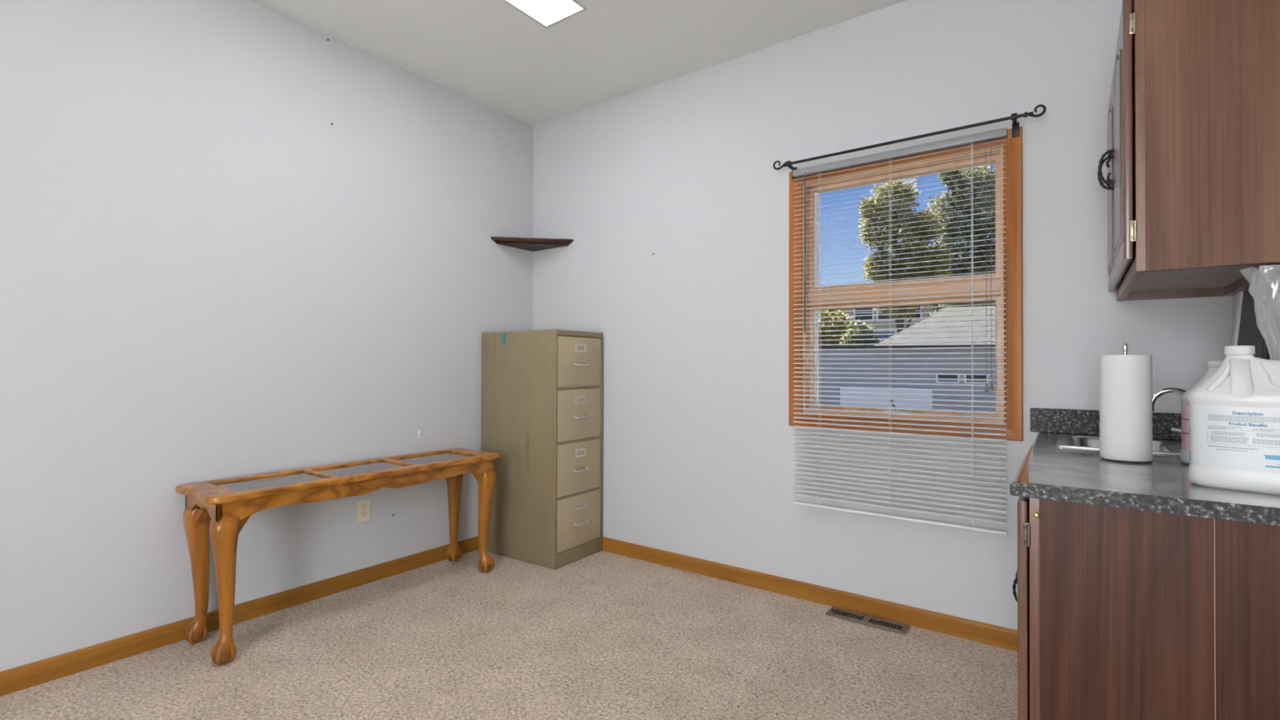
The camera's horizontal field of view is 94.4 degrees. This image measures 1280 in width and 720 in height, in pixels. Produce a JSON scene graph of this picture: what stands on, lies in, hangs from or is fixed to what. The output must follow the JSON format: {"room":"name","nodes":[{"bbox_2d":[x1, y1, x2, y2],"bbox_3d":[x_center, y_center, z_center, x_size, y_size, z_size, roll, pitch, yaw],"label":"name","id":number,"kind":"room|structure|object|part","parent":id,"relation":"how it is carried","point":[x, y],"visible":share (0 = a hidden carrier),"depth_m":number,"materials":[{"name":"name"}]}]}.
{"room":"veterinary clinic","nodes":[
{"label":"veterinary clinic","id":0,"kind":"room"},
{"bbox_2d":[0,0,533,671],"bbox_3d":[-2.168,-0.228,2.091,0.150,2.708,5.008,0,-1,36],"label":"wall","id":1,"kind":"structure","parent":0,"point":[205,275],"depth_m":2.49,"materials":[{"name":"grey paint"}]},
{"bbox_2d":[0,535,479,696],"bbox_3d":[-2.107,1.086,2.033,0.011,0.079,4.708,0,-1,36],"label":"baseboard","id":2,"kind":"structure","parent":1,"relation":"attached to","point":[12,680],"depth_m":2.39,"materials":[{"name":"brown wood"}]},
{"bbox_2d":[356,497,369,523],"bbox_3d":[-1.400,0.761,3.001,0.009,0.114,0.068,0,-1,36],"label":"wall outlet","id":3,"kind":"object","parent":1,"relation":"attached to","point":[362,505],"visible":1,"depth_m":3.00,"materials":[{"name":"beige plastic"}]},
{"bbox_2d":[360,511,367,517],"bbox_3d":[-1.398,0.781,2.999,0.004,0.027,0.033,0,-1,36],"label":"receptacle","id":4,"kind":"object","parent":3,"relation":"attached to","point":[363,513],"depth_m":3.00,"materials":[{"name":"grey plastic"}]},
{"bbox_2d":[360,503,367,509],"bbox_3d":[-1.398,0.741,3.000,0.004,0.027,0.033,0,-1,36],"label":"receptacle","id":5,"kind":"object","parent":3,"relation":"attached to","point":[363,506],"depth_m":3.00,"materials":[{"name":"grey plastic"}]},
{"bbox_2d":[0,549,1017,719],"bbox_3d":[-0.731,1.181,0.930,4.135,0.120,5.158,0,-1,36],"label":"floor","id":6,"kind":"structure","parent":0,"point":[602,635],"depth_m":2.22,"materials":[{"name":"carpet"}]},
{"bbox_2d":[175,448,500,666],"bbox_3d":[-1.297,0.817,2.778,0.402,0.634,1.353,0,-1,36],"label":"console table","id":7,"kind":"object","parent":6,"relation":"on","point":[218,510],"visible":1,"depth_m":2.41,"materials":[{"name":"brown wood"}]},
{"bbox_3d":[-1.739,0.826,2.376,0.136,0.599,0.136,0,-1,36],"label":"leg","id":8,"kind":"part","parent":7,"relation":"part of","materials":[{"name":"brown wood"}]},
{"bbox_3d":[-1.554,0.825,2.240,0.136,0.599,0.136,0,-1,36],"label":"leg","id":9,"kind":"part","parent":7,"relation":"part of","materials":[{"name":"brown wood"}]},
{"bbox_3d":[-1.532,0.511,2.470,0.285,0.007,0.368,0,-1,36],"label":"glass panel","id":10,"kind":"part","parent":7,"relation":"part of","materials":[{"name":"clear glass"}]},
{"bbox_3d":[-1.302,0.514,2.783,0.285,0.007,0.364,0,-1,36],"label":"glass panel","id":11,"kind":"part","parent":7,"relation":"part of","materials":[{"name":"clear glass"}]},
{"bbox_3d":[-1.072,0.518,3.097,0.285,0.007,0.370,0,-1,36],"label":"glass panel","id":12,"kind":"part","parent":7,"relation":"part of","materials":[{"name":"clear glass"}]},
{"bbox_3d":[-1.046,0.836,3.321,0.136,0.599,0.136,0,-1,36],"label":"leg","id":13,"kind":"part","parent":7,"relation":"part of","materials":[{"name":"brown wood"}]},
{"bbox_3d":[-0.861,0.835,3.185,0.136,0.599,0.136,0,-1,36],"label":"leg","id":14,"kind":"part","parent":7,"relation":"part of","materials":[{"name":"brown wood"}]},
{"bbox_2d":[480,328,603,569],"bbox_3d":[-0.578,0.489,3.550,0.638,1.307,0.413,0,-1,35],"label":"filing cabinet","id":15,"kind":"object","parent":6,"relation":"on","point":[542,389],"visible":1,"depth_m":3.37,"materials":[{"name":"beige metal"}]},
{"bbox_3d":[-0.352,0.914,3.388,0.018,0.288,0.376,0,-1,35],"label":"drawer","id":16,"kind":"part","parent":15,"relation":"part of","materials":[{"name":"beige metal"}]},
{"bbox_3d":[-0.351,0.612,3.391,0.018,0.288,0.376,0,-1,35],"label":"drawer","id":17,"kind":"part","parent":15,"relation":"part of","materials":[{"name":"beige metal"}]},
{"bbox_3d":[-0.350,0.311,3.393,0.018,0.286,0.376,0,-1,35],"label":"drawer","id":18,"kind":"part","parent":15,"relation":"part of","materials":[{"name":"beige metal"}]},
{"bbox_3d":[-0.349,0.012,3.396,0.018,0.284,0.376,0,-1,35],"label":"drawer","id":19,"kind":"part","parent":15,"relation":"part of","materials":[{"name":"beige metal"}]},
{"bbox_3d":[-0.330,0.928,3.377,0.034,0.020,0.126,0,-1,35],"label":"handle","id":20,"kind":"part","parent":15,"relation":"part of","materials":[{"name":"silver metal"}]},
{"bbox_3d":[-0.329,0.626,3.379,0.034,0.020,0.126,0,-1,35],"label":"handle","id":21,"kind":"part","parent":15,"relation":"part of","materials":[{"name":"silver metal"}]},
{"bbox_3d":[-0.328,0.326,3.382,0.034,0.020,0.126,0,-1,35],"label":"handle","id":22,"kind":"part","parent":15,"relation":"part of","materials":[{"name":"silver metal"}]},
{"bbox_3d":[-0.327,0.028,3.384,0.034,0.020,0.126,0,-1,35],"label":"handle","id":23,"kind":"part","parent":15,"relation":"part of","materials":[{"name":"silver metal"}]},
{"bbox_2d":[825,606,910,634],"bbox_3d":[0.990,1.132,2.586,0.332,0.014,0.094,0,-1,36],"label":"floor vent","id":24,"kind":"object","parent":6,"relation":"in","point":[887,624],"visible":1,"depth_m":2.58,"materials":[{"name":"brown metal"}]},
{"bbox_2d":[1012,496,1279,719],"bbox_3d":[1.377,0.718,1.647,0.573,0.830,1.207,0,-1,36],"label":"base cabinet","id":25,"kind":"object","parent":6,"relation":"on","point":[1124,614],"visible":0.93,"depth_m":1.18,"materials":[{"name":"brown wood"}]},
{"bbox_3d":[1.133,0.683,1.758,0.048,0.113,0.013,0,-1,36],"label":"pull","id":26,"kind":"part","parent":25,"relation":"part of","materials":[{"name":"black metal"}]},
{"bbox_3d":[1.016,0.670,1.545,0.022,0.712,0.592,0,-1,36],"label":"door","id":27,"kind":"part","parent":25,"relation":"part of","materials":[{"name":"brown wood"}]},
{"bbox_3d":[1.213,0.718,1.771,0.019,0.830,1.201,0,-1,36],"label":"frame","id":28,"kind":"part","parent":25,"relation":"part of","materials":[{"name":"brown wood"}]},
{"bbox_2d":[1009,431,1279,525],"bbox_3d":[1.393,0.287,1.637,0.540,0.032,1.220,0,-1,36],"label":"countertop","id":29,"kind":"structure","parent":25,"relation":"on","point":[1048,471],"depth_m":1.27,"materials":[{"name":"laminate"}]},
{"bbox_2d":[1056,434,1182,455],"bbox_3d":[1.578,0.338,1.891,0.399,0.140,0.384,0,-1,36],"label":"bar sink","id":30,"kind":"object","parent":29,"relation":"in","point":[1159,446],"visible":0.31,"depth_m":1.96,"materials":[{"name":"silver metal"}]},
{"bbox_2d":[1098,343,1152,462],"bbox_3d":[1.310,0.113,1.600,0.111,0.315,0.111,0,-1,36],"label":"paper towel holder","id":31,"kind":"object","parent":29,"relation":"on","point":[1126,382],"visible":1,"depth_m":1.56,"materials":[{"name":"white paper"}]},
{"bbox_3d":[1.310,0.110,1.600,0.012,0.309,0.012,0,-1,36],"label":"post","id":32,"kind":"part","parent":31,"relation":"part of","materials":[{"name":"silver metal"}]},
{"bbox_2d":[1152,387,1186,436],"bbox_3d":[1.666,0.177,1.841,0.142,0.182,0.206,0,-1,36],"label":"faucet","id":33,"kind":"object","parent":29,"relation":"on","point":[1156,395],"visible":0.21,"depth_m":1.86,"materials":[{"name":"silver metal"}]},
{"bbox_3d":[1.659,0.147,1.846,0.120,0.122,0.017,0,-1,36],"label":"spout","id":34,"kind":"part","parent":33,"relation":"part of","materials":[{"name":"silver metal"}]},
{"bbox_3d":[1.737,0.242,1.884,0.043,0.052,0.074,1,-1,-45],"label":"tap handle","id":35,"kind":"part","parent":33,"relation":"part of","materials":[{"name":"silver metal"}]},
{"bbox_2d":[1180,360,1222,465],"bbox_3d":[1.489,0.136,1.500,0.178,0.267,0.124,0,-1,38],"label":"jug","id":36,"kind":"object","parent":29,"relation":"on","point":[1213,366],"visible":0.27,"depth_m":1.52,"materials":[{"name":"white plastic"}]},
{"bbox_2d":[1187,345,1279,495],"bbox_3d":[1.276,0.118,1.233,0.137,0.297,0.198,1,-1,-45],"label":"jug","id":37,"kind":"object","parent":29,"relation":"on","point":[1234,413],"visible":1,"depth_m":1.21,"materials":[{"name":"white plastic"}]},
{"bbox_2d":[1208,414,1279,451],"bbox_3d":[1.230,0.149,1.193,0.005,0.071,0.127,1,-1,-44],"label":"print","id":38,"kind":"object","parent":37,"relation":"attached to","point":[1226,433],"depth_m":1.20,"materials":[{"name":"blue"}]},
{"bbox_2d":[1231,277,1276,359],"bbox_3d":[1.732,0.030,1.694,0.054,0.483,0.390,0,-1,36],"label":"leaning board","id":39,"kind":"object","parent":29,"relation":"on","point":[1246,331],"visible":0.44,"depth_m":1.68,"materials":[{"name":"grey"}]},
{"bbox_2d":[1239,264,1279,359],"bbox_3d":[1.448,0.022,1.352,0.112,0.489,0.104,0,-1,36],"label":"plastic bag","id":40,"kind":"object","parent":29,"relation":"on","point":[1253,273],"visible":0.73,"depth_m":1.37,"materials":[{"name":"white plastic"}]},
{"bbox_2d":[250,0,906,125],"bbox_3d":[-0.723,-1.647,0.953,4.135,0.120,5.158,0,-1,36],"label":"ceiling","id":41,"kind":"structure","parent":0,"point":[491,53],"depth_m":2.88,"materials":[{"name":"white paint"}]},
{"bbox_2d":[502,0,586,28],"bbox_3d":[-0.707,-1.573,2.218,0.256,0.008,1.246,0,-1,36],"label":"recessed light","id":42,"kind":"object","parent":41,"relation":"in","point":[547,13],"visible":1,"depth_m":2.65,"materials":[{"name":"white plastic"}]},
{"bbox_2d":[532,0,1232,630],"bbox_3d":[0.835,-0.213,2.901,3.735,2.708,0.150,0,-1,36],"label":"wall","id":43,"kind":"structure","parent":0,"point":[698,442],"depth_m":2.86,"materials":[{"name":"grey paint"}]},
{"bbox_2d":[490,236,573,251],"bbox_3d":[-0.671,-0.743,3.699,0.366,0.036,0.354,0,-1,36],"label":"corner shelf","id":44,"kind":"object","parent":43,"relation":"attached to","point":[531,244],"visible":1,"depth_m":3.72,"materials":[{"name":"brown wood"}]},
{"bbox_2d":[602,536,1017,651],"bbox_3d":[0.397,1.102,3.109,2.755,0.079,0.011,0,-1,36],"label":"baseboard","id":45,"kind":"structure","parent":43,"relation":"attached to","point":[966,628],"depth_m":2.74,"materials":[{"name":"brown wood"}]},
{"bbox_2d":[788,126,1022,441],"bbox_3d":[1.145,-0.297,2.644,0.954,1.230,0.135,0,-1,36],"label":"window","id":46,"kind":"structure","parent":43,"relation":"in","point":[1013,218],"depth_m":2.55,"materials":[{"name":"glass"},{"name":"oak wood"}]},
{"bbox_3d":[0.752,-0.296,2.859,0.065,1.230,0.017,0,-1,36],"label":"casing","id":47,"kind":"part","parent":46,"relation":"part of","materials":[{"name":"brown wood"}]},
{"bbox_3d":[1.112,0.198,2.603,0.033,0.051,0.023,0,0,20],"label":"crank handle","id":48,"kind":"part","parent":46,"relation":"part of","materials":[{"name":"grey"}]},
{"bbox_2d":[792,127,1007,535],"bbox_3d":[1.077,-0.112,2.559,0.870,1.585,0.043,0,-1,36],"label":"mini blind","id":49,"kind":"object","parent":46,"relation":"attached to","point":[1000,133],"visible":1,"depth_m":2.51,"materials":[{"name":"grey plastic"}]},
{"bbox_3d":[0.834,-0.101,2.745,0.005,1.549,0.029,0,-1,36],"label":"ladder cord","id":50,"kind":"part","parent":49,"relation":"part of","materials":[{"name":"white fabric"}]},
{"bbox_3d":[1.084,-0.101,2.562,0.005,1.549,0.029,0,-1,36],"label":"ladder cord","id":51,"kind":"part","parent":49,"relation":"part of","materials":[{"name":"white fabric"}]},
{"bbox_3d":[1.079,0.675,2.558,0.866,0.011,0.024,0,-1,36],"label":"rail","id":52,"kind":"part","parent":49,"relation":"part of","materials":[{"name":"white plastic"}]},
{"bbox_3d":[1.335,-0.102,2.378,0.005,1.549,0.029,0,-1,36],"label":"ladder cord","id":53,"kind":"part","parent":49,"relation":"part of","materials":[{"name":"white fabric"}]},
{"bbox_3d":[1.363,-0.392,2.335,0.002,0.968,0.004,0,-1,-27],"label":"pull cord","id":54,"kind":"part","parent":49,"relation":"part of","materials":[{"name":"white fabric"}]},
{"bbox_3d":[1.378,-0.397,2.324,0.004,0.958,0.002,0,0,-9],"label":"pull cord","id":55,"kind":"part","parent":49,"relation":"part of","materials":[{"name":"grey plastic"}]},
{"bbox_3d":[1.149,0.248,2.645,0.802,0.014,0.119,0,-1,36],"label":"sill","id":56,"kind":"part","parent":46,"relation":"part of","materials":[{"name":"brown wood"}]},
{"bbox_3d":[1.152,-0.296,2.651,0.802,0.068,0.089,0,-1,36],"label":"rail","id":57,"kind":"part","parent":46,"relation":"part of","materials":[{"name":"brown wood"}]},
{"bbox_3d":[1.161,-0.583,2.665,0.802,0.510,0.060,0,-1,36],"label":"frame","id":58,"kind":"part","parent":46,"relation":"part of","materials":[{"name":"brown wood"}]},
{"bbox_3d":[1.161,-0.011,2.663,0.802,0.504,0.055,0,-1,36],"label":"sash","id":59,"kind":"part","parent":46,"relation":"part of","materials":[{"name":"brown wood"}]},
{"bbox_3d":[1.112,-0.881,2.601,0.954,0.062,0.017,0,-1,36],"label":"casing","id":60,"kind":"part","parent":46,"relation":"part of","materials":[{"name":"brown wood"}]},
{"bbox_3d":[1.108,0.286,2.592,0.954,0.063,0.017,0,-1,36],"label":"casing","id":61,"kind":"part","parent":46,"relation":"part of","materials":[{"name":"brown wood"}]},
{"bbox_2d":[773,104,1045,179],"bbox_3d":[1.094,-0.914,2.550,1.081,0.079,0.087,0,-1,36],"label":"curtain rod","id":62,"kind":"object","parent":46,"relation":"attached to","point":[1015,126],"visible":1,"depth_m":2.42,"materials":[{"name":"black metal"}]},
{"bbox_3d":[1.469,-0.298,2.333,0.063,1.230,0.017,0,-1,36],"label":"casing","id":63,"kind":"part","parent":46,"relation":"part of","materials":[{"name":"brown wood"}]},
{"bbox_2d":[1030,408,1181,439],"bbox_3d":[1.738,0.230,2.128,0.562,0.091,0.019,0,-1,36],"label":"backsplash","id":64,"kind":"structure","parent":43,"relation":"attached to","point":[1072,421],"depth_m":2.20,"materials":[{"name":"stone"}]},
{"bbox_2d":[1232,274,1279,359],"bbox_3d":[0.496,-0.239,-0.168,0.150,2.708,5.200,0,-1,36],"label":"wall","id":65,"kind":"structure","parent":0,"point":[1276,307],"depth_m":1.55,"materials":[{"name":"grey paint"}]},
{"bbox_2d":[1097,0,1279,301],"bbox_3d":[1.574,-0.599,1.741,0.362,0.765,0.848,0,-1,36],"label":"upper cabinet","id":66,"kind":"object","parent":65,"relation":"attached to","point":[1193,182],"visible":1,"depth_m":1.42,"materials":[{"name":"brown wood"}]},
{"bbox_3d":[1.465,-0.587,1.864,0.040,0.113,0.013,0,-1,36],"label":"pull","id":67,"kind":"part","parent":66,"relation":"part of","materials":[{"name":"black metal"}]},
{"bbox_3d":[1.426,-0.588,1.811,0.040,0.113,0.013,0,-1,36],"label":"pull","id":68,"kind":"part","parent":66,"relation":"part of","materials":[{"name":"black metal"}]},
{"bbox_3d":[1.591,-0.579,1.990,0.022,0.662,0.412,0,-1,36],"label":"door","id":69,"kind":"part","parent":66,"relation":"part of","materials":[{"name":"brown wood"}]},
{"bbox_3d":[1.343,-0.582,1.652,0.022,0.662,0.414,0,-1,36],"label":"door","id":70,"kind":"part","parent":66,"relation":"part of","materials":[{"name":"brown wood"}]},
{"bbox_3d":[1.488,-0.598,1.806,0.019,0.765,0.844,0,-1,36],"label":"frame","id":71,"kind":"part","parent":66,"relation":"part of","materials":[{"name":"brown wood"}]},
{"bbox_3d":[1.605,-0.253,1.717,0.273,0.014,0.811,0,-1,36],"label":"panel","id":72,"kind":"part","parent":66,"relation":"part of","materials":[{"name":"brown wood"}]},
{"bbox_3d":[1.364,-0.602,1.385,0.280,0.765,0.016,0,-1,36],"label":"panel","id":73,"kind":"part","parent":66,"relation":"part of","materials":[{"name":"brown wood"}]},
{"label":"outside","id":74,"kind":"structure","parent":0,"visible":0},
{"bbox_3d":[26.246,3.377,40.676,120.000,0.500,88.800,0,-1,36],"label":"ground","id":75,"kind":"structure","parent":74,"visible":0},
{"bbox_2d":[818,309,852,346],"bbox_3d":[12.342,-0.181,38.014,4.198,6.490,2.869,0,-1,36],"label":"tree","id":76,"kind":"object","parent":75,"relation":"on","point":[824,314],"visible":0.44,"depth_m":37.47,"materials":[{"name":"green plant"}]},
{"bbox_2d":[839,318,882,346],"bbox_3d":[12.555,0.332,33.747,2.377,5.395,1.787,0,-1,36],"label":"tree","id":77,"kind":"object","parent":75,"relation":"on","point":[851,327],"visible":0.56,"depth_m":33.43,"materials":[{"name":"green plant"}]},
{"bbox_2d":[818,304,939,344],"bbox_3d":[21.590,-1.470,52.009,10.800,9.352,13.860,0,-1,24],"label":"house","id":78,"kind":"structure","parent":75,"relation":"on","point":[925,309],"depth_m":46.34,"materials":[{"name":"beige"}]},
{"bbox_3d":[17.688,-3.735,46.859,1.440,1.305,0.018,0,-1,24],"label":"pane","id":79,"kind":"part","parent":78,"relation":"part of","materials":[{"name":"blue"}]},
{"bbox_3d":[18.337,-1.416,46.544,3.240,1.740,0.018,0,-1,24],"label":"pane","id":80,"kind":"part","parent":78,"relation":"part of","materials":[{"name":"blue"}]},
{"bbox_3d":[19.247,-3.736,46.156,1.440,1.305,0.018,0,-1,24],"label":"pane","id":81,"kind":"part","parent":78,"relation":"part of","materials":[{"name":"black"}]},
{"bbox_3d":[20.805,-3.737,45.453,1.440,1.305,0.018,0,-1,24],"label":"pane","id":82,"kind":"part","parent":78,"relation":"part of","materials":[{"name":"green"}]},
{"bbox_2d":[857,177,955,333],"bbox_3d":[10.629,-2.282,23.865,3.593,10.450,2.472,0,0,8],"label":"leafy tree","id":83,"kind":"object","parent":75,"relation":"on","point":[906,195],"visible":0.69,"depth_m":23.57,"materials":[{"name":"green plant"}]},
{"bbox_2d":[818,306,995,411],"bbox_3d":[7.732,0.716,16.806,12.500,4.320,5.800,0,-1,23],"label":"neighboring house","id":84,"kind":"structure","parent":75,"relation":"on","point":[951,308],"depth_m":14.57,"materials":[{"name":"grey"}]},
{"bbox_3d":[7.385,0.434,14.226,0.440,0.180,0.010,0,-1,23],"label":"pane","id":85,"kind":"part","parent":84,"relation":"part of","materials":[{"name":"black"}]},
{"bbox_3d":[7.936,0.433,13.989,0.440,0.180,0.010,0,-1,23],"label":"pane","id":86,"kind":"part","parent":84,"relation":"part of","materials":[{"name":"black"}]},
{"bbox_2d":[928,304,951,315],"bbox_3d":[21.508,-0.684,40.666,3.556,7.595,2.907,0,-1,36],"label":"tree","id":87,"kind":"object","parent":75,"relation":"on","point":[937,308],"visible":0.03,"depth_m":40.77,"materials":[{"name":"green plant"}]},
{"bbox_2d":[923,165,995,307],"bbox_3d":[14.412,-2.894,25.795,4.512,11.727,3.113,0,-1,36],"label":"leafy tree","id":88,"kind":"object","parent":75,"relation":"on","point":[981,199],"visible":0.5,"depth_m":25.42,"materials":[{"name":"green plant"}]}
]}

